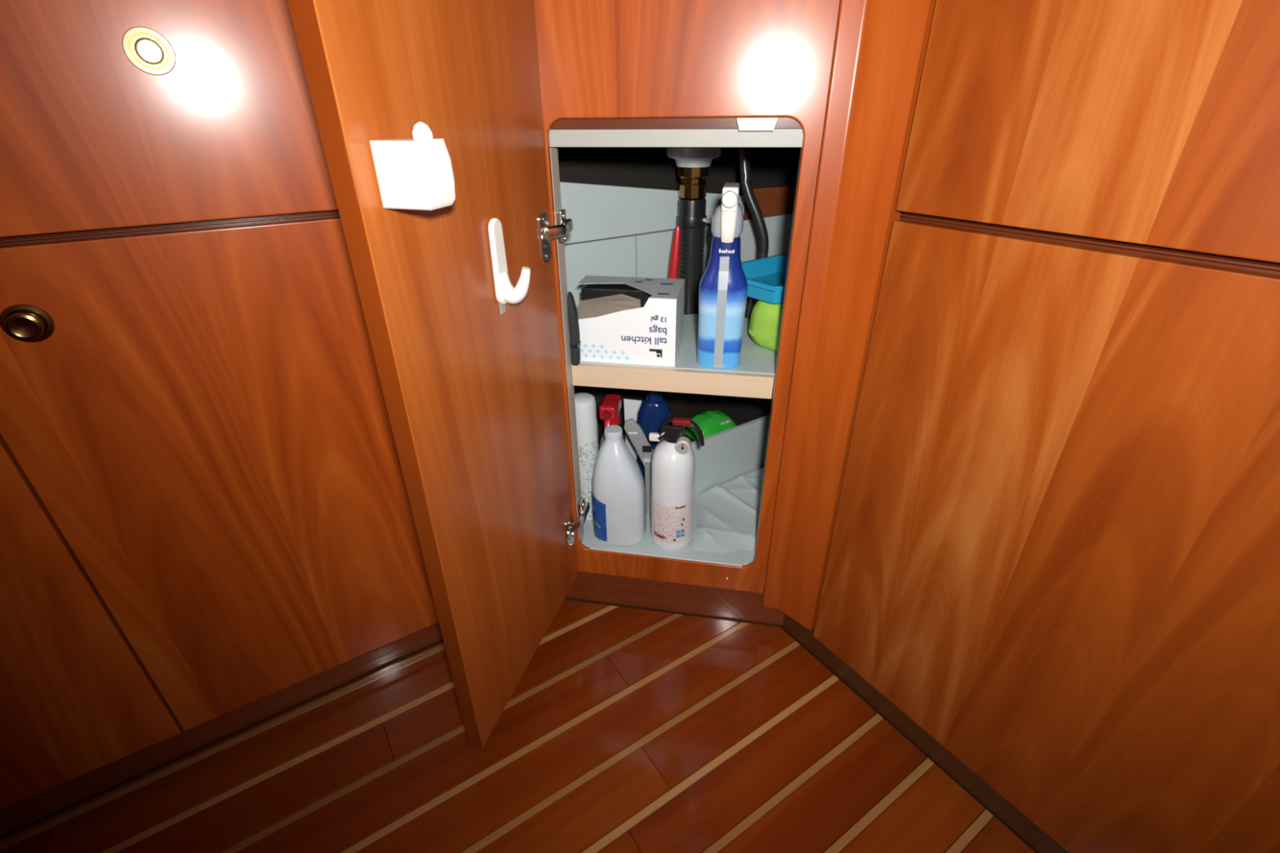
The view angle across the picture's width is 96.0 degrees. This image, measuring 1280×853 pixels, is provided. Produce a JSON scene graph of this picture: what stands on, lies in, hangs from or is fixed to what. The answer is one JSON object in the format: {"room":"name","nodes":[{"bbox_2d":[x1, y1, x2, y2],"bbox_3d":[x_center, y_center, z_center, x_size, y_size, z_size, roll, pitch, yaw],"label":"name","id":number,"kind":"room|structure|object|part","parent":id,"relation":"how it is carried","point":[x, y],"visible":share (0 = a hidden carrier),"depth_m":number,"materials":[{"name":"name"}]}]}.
{"room":"boat galley","nodes":[
{"label":"boat galley","id":0,"kind":"room"},
{"bbox_2d":[0,597,1038,852],"bbox_3d":[-0.144,0.723,0.487,4.000,0.050,1.520,4,29,9],"label":"floor","id":1,"kind":"structure","parent":0,"point":[626,729],"depth_m":0.84,"materials":[{"name":"brown wood"}]},
{"bbox_2d":[0,0,443,835],"bbox_3d":[-1.054,-0.007,0.711,1.570,1.030,0.616,-18,33,-29],"label":"base cabinet","id":2,"kind":"object","parent":1,"relation":"on","point":[208,532],"visible":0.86,"depth_m":0.68,"materials":[{"name":"brown wood"}]},
{"bbox_3d":[-0.889,0.213,0.568,0.500,0.684,0.018,-18,33,-29],"label":"door","id":3,"kind":"part","parent":2,"relation":"part of","materials":[{"name":"brown wood"}]},
{"bbox_3d":[-0.578,-0.309,0.518,0.746,0.258,0.018,-18,33,-29],"label":"drawer","id":4,"kind":"part","parent":2,"relation":"part of","materials":[{"name":"brown wood"}]},
{"bbox_3d":[-0.903,-0.090,0.401,1.570,0.002,0.008,-18,33,-29],"label":"rail","id":5,"kind":"part","parent":2,"relation":"part of","materials":[{"name":"brown wood"}]},
{"label":"rail","id":6,"kind":"part","parent":2,"relation":"part of","materials":[{"name":"brown wood"}]},
{"bbox_3d":[-0.470,0.078,0.808,0.496,0.684,0.018,-18,33,-29],"label":"door","id":7,"kind":"part","parent":2,"relation":"part of","materials":[{"name":"brown wood"}]},
{"bbox_2d":[287,0,936,748],"bbox_3d":[0.134,-0.234,1.108,1.495,1.030,1.306,4,29,9],"label":"base cabinet","id":8,"kind":"object","parent":1,"relation":"on","point":[557,121],"depth_m":0.70,"materials":[{"name":"brown wood"}]},
{"bbox_2d":[369,121,455,210],"bbox_3d":[-0.186,-0.215,0.474,0.050,0.064,0.040,8,30,14],"label":"wall holder","id":9,"kind":"object","parent":8,"relation":"attached to","point":[416,173],"visible":1,"depth_m":0.46,"materials":[{"name":"white plastic"}]},
{"bbox_3d":[-0.181,-0.045,0.727,0.022,0.926,0.356,8,30,14],"label":"door","id":10,"kind":"part","parent":8,"relation":"part of","materials":[{"name":"brown wood"}]},
{"bbox_2d":[488,217,530,314],"bbox_3d":[-0.149,-0.182,0.663,0.050,0.110,0.027,8,30,14],"label":"hook","id":11,"kind":"object","parent":8,"relation":"attached to","point":[505,292],"visible":1,"depth_m":0.66,"materials":[{"name":"white plastic"}]},
{"bbox_3d":[-0.110,-0.274,0.796,0.023,0.042,0.073,8,30,16],"label":"hinge arm","id":12,"kind":"part","parent":8,"relation":"part of","materials":[{"name":"silver metal"}]},
{"bbox_2d":[567,292,580,365],"bbox_3d":[-0.102,-0.152,0.899,0.015,0.116,0.024,4,29,9],"label":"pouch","id":13,"kind":"object","parent":8,"relation":"on","point":[575,345],"visible":1,"depth_m":0.89,"materials":[{"name":"black plastic"}]},
{"bbox_3d":[-0.106,0.161,1.033,0.023,0.042,0.073,8,30,16],"label":"hinge arm","id":14,"kind":"part","parent":8,"relation":"part of","materials":[{"name":"silver metal"}]},
{"bbox_2d":[574,392,599,519],"bbox_3d":[-0.104,0.060,1.098,0.052,0.260,0.052,4,29,9],"label":"spray can","id":15,"kind":"object","parent":8,"relation":"on","point":[584,402],"visible":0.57,"depth_m":1.05,"materials":[{"name":"white paint"}]},
{"bbox_3d":[-0.194,-0.246,1.075,0.407,0.178,0.012,-13,31,-22],"label":"panel","id":16,"kind":"part","parent":8,"relation":"part of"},
{"bbox_2d":[598,394,625,450],"bbox_3d":[-0.055,0.054,1.136,0.060,0.232,0.068,4,29,9],"label":"bottle","id":17,"kind":"object","parent":8,"relation":"on","point":[610,407],"visible":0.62,"depth_m":1.07,"materials":[{"name":"red plastic"}]},
{"bbox_2d":[591,425,646,545],"bbox_3d":[-0.038,0.107,1.047,0.098,0.224,0.076,4,29,9],"label":"bottle","id":18,"kind":"object","parent":8,"relation":"on","point":[619,491],"visible":1,"depth_m":1.02,"materials":[{"name":"white plastic"}]},
{"bbox_2d":[577,275,684,366],"bbox_3d":[-0.019,-0.177,0.951,0.170,0.109,0.119,4,29,9],"label":"box","id":19,"kind":"object","parent":8,"relation":"on","point":[628,320],"visible":0.98,"depth_m":0.91,"materials":[{"name":"white cardboard"}]},
{"bbox_2d":[580,342,629,360],"bbox_3d":[-0.061,-0.120,0.922,0.093,0.029,0.001,4,29,9],"label":"print","id":20,"kind":"object","parent":19,"relation":"attached to","point":[588,351],"depth_m":0.92,"materials":[{"name":"blue"}]},
{"bbox_3d":[-0.019,-0.225,0.925,0.170,0.001,0.118,4,29,9],"label":"lid","id":21,"kind":"part","parent":19,"relation":"part of","materials":[{"name":"cardboard"}]},
{"bbox_2d":[660,283,672,284],"bbox_3d":[0.043,-0.231,0.935,0.020,0.001,0.008,4,29,9],"label":"print","id":22,"kind":"object","parent":19,"relation":"on","point":[660,283],"depth_m":0.94,"materials":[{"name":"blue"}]},
{"bbox_2d":[623,399,641,461],"bbox_3d":[-0.010,0.026,1.231,0.044,0.190,0.014,6,29,13],"label":"paper card","id":23,"kind":"object","parent":8,"relation":"on","point":[631,406],"visible":0.29,"depth_m":1.20,"materials":[{"name":"white paper"}]},
{"bbox_2d":[623,417,653,515],"bbox_3d":[0.003,0.081,1.102,0.064,0.216,0.012,2,29,4],"label":"bottle","id":24,"kind":"object","parent":8,"relation":"on","point":[645,451],"visible":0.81,"depth_m":1.08,"materials":[{"name":"grey plastic"}]},
{"bbox_3d":[-0.083,-0.400,1.053,0.655,0.133,0.012,-13,31,-22],"label":"panel","id":25,"kind":"part","parent":8,"relation":"part of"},
{"bbox_2d":[636,390,671,484],"bbox_3d":[0.030,0.024,1.187,0.074,0.235,0.054,4,29,9],"label":"bottle","id":26,"kind":"object","parent":8,"relation":"on","point":[652,411],"visible":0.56,"depth_m":1.14,"materials":[{"name":"plastic"}]},
{"bbox_3d":[0.059,-0.286,1.082,0.022,0.173,0.032,22,36,35],"label":"red handle","id":27,"kind":"part","parent":8,"relation":"part of","materials":[{"name":"red plastic"}]},
{"bbox_2d":[648,415,704,550],"bbox_3d":[0.065,0.097,1.024,0.093,0.263,0.078,4,29,9],"label":"fire extinguisher","id":28,"kind":"object","parent":8,"relation":"on","point":[673,460],"visible":1,"depth_m":0.99,"materials":[{"name":"white metal"}]},
{"bbox_3d":[0.072,0.005,0.967,0.075,0.048,0.016,12,31,21],"label":"lever","id":29,"kind":"part","parent":28,"relation":"part of","materials":[{"name":"black plastic"}]},
{"bbox_2d":[579,313,777,386],"bbox_3d":[0.145,-0.139,1.018,0.663,0.025,0.320,-2,29,-3],"label":"shelf","id":30,"kind":"object","parent":8,"relation":"attached to","point":[755,360],"depth_m":0.93,"materials":[{"name":"beige wood"}]},
{"bbox_3d":[0.008,-0.121,0.856,0.430,0.920,0.008,4,29,9],"label":"panel","id":31,"kind":"part","parent":8,"relation":"part of","materials":[{"name":"brown wood"}]},
{"bbox_2d":[666,146,721,315],"bbox_3d":[0.098,-0.329,1.125,0.097,0.420,0.097,4,29,9],"label":"sink drain","id":32,"kind":"object","parent":8,"relation":"in","point":[693,163],"visible":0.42,"depth_m":1.06,"materials":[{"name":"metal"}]},
{"bbox_2d":[684,409,736,440],"bbox_3d":[0.150,-0.009,1.228,0.105,0.046,0.075,-18,33,-28],"label":"pouch","id":33,"kind":"object","parent":8,"relation":"on","point":[715,421],"visible":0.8,"depth_m":1.21,"materials":[{"name":"green plastic"}]},
{"bbox_3d":[0.257,-0.363,1.261,0.591,0.199,0.012,-13,31,-22],"label":"panel","id":34,"kind":"part","parent":8,"relation":"part of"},
{"bbox_2d":[697,182,747,368],"bbox_3d":[0.122,-0.216,0.856,0.071,0.266,0.071,24,37,37],"label":"spray bottle","id":35,"kind":"object","parent":8,"relation":"on","point":[723,284],"visible":1,"depth_m":0.84,"materials":[{"name":"blue plastic"}]},
{"bbox_2d":[692,466,764,554],"bbox_3d":[0.252,0.122,1.230,0.174,0.015,0.514,17,33,29],"label":"plastic sheet","id":36,"kind":"object","parent":8,"relation":"on","point":[728,513],"visible":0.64,"depth_m":1.14,"materials":[{"name":"white plastic"}]},
{"bbox_2d":[738,147,768,318],"bbox_3d":[0.199,-0.377,1.047,0.079,0.364,0.022,12,31,21],"label":"supply hose","id":37,"kind":"object","parent":8,"relation":"on","point":[753,206],"visible":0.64,"depth_m":1.03,"materials":[{"name":"black rubber"}]},
{"bbox_2d":[748,299,782,352],"bbox_3d":[0.277,-0.169,0.955,0.125,0.086,0.154,-22,35,-34],"label":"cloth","id":38,"kind":"object","parent":8,"relation":"on","point":[764,328],"visible":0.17,"depth_m":0.95,"materials":[{"name":"green fabric"}]},
{"bbox_2d":[741,253,788,303],"bbox_3d":[0.243,-0.255,0.987,0.200,0.031,0.158,-20,34,-32],"label":"plastic tray","id":39,"kind":"object","parent":38,"relation":"on","point":[766,277],"visible":0.38,"depth_m":1.03,"materials":[{"name":"blue plastic"}]},
{"bbox_3d":[0.271,-0.085,0.816,0.110,0.949,0.051,20,35,33],"label":"corner post","id":40,"kind":"part","parent":8,"relation":"part of","materials":[{"name":"brown wood"}]},
{"bbox_2d":[782,0,1279,852],"bbox_3d":[0.954,0.160,0.374,0.610,1.030,1.618,-18,33,-29],"label":"base cabinet","id":41,"kind":"object","parent":1,"relation":"on","point":[1053,566],"visible":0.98,"depth_m":0.57,"materials":[{"name":"brown wood"}]},
{"bbox_3d":[0.508,0.203,0.573,0.018,0.688,0.732,-18,33,-29],"label":"door","id":42,"kind":"part","parent":41,"relation":"part of","materials":[{"name":"brown wood"}]},
{"bbox_3d":[0.504,-0.221,0.341,0.018,0.259,0.732,-18,33,-29],"label":"drawer","id":43,"kind":"part","parent":41,"relation":"part of","materials":[{"name":"brown wood"}]},
{"bbox_3d":[0.739,0.058,0.109,0.006,0.002,1.552,-18,33,-29],"label":"rail","id":44,"kind":"part","parent":41,"relation":"part of","materials":[{"name":"brown wood"}]},
{"bbox_3d":[0.743,0.055,0.110,0.003,0.070,1.552,-18,33,-29],"label":"rail","id":45,"kind":"part","parent":41,"relation":"part of","materials":[{"name":"brown wood"}]}
]}

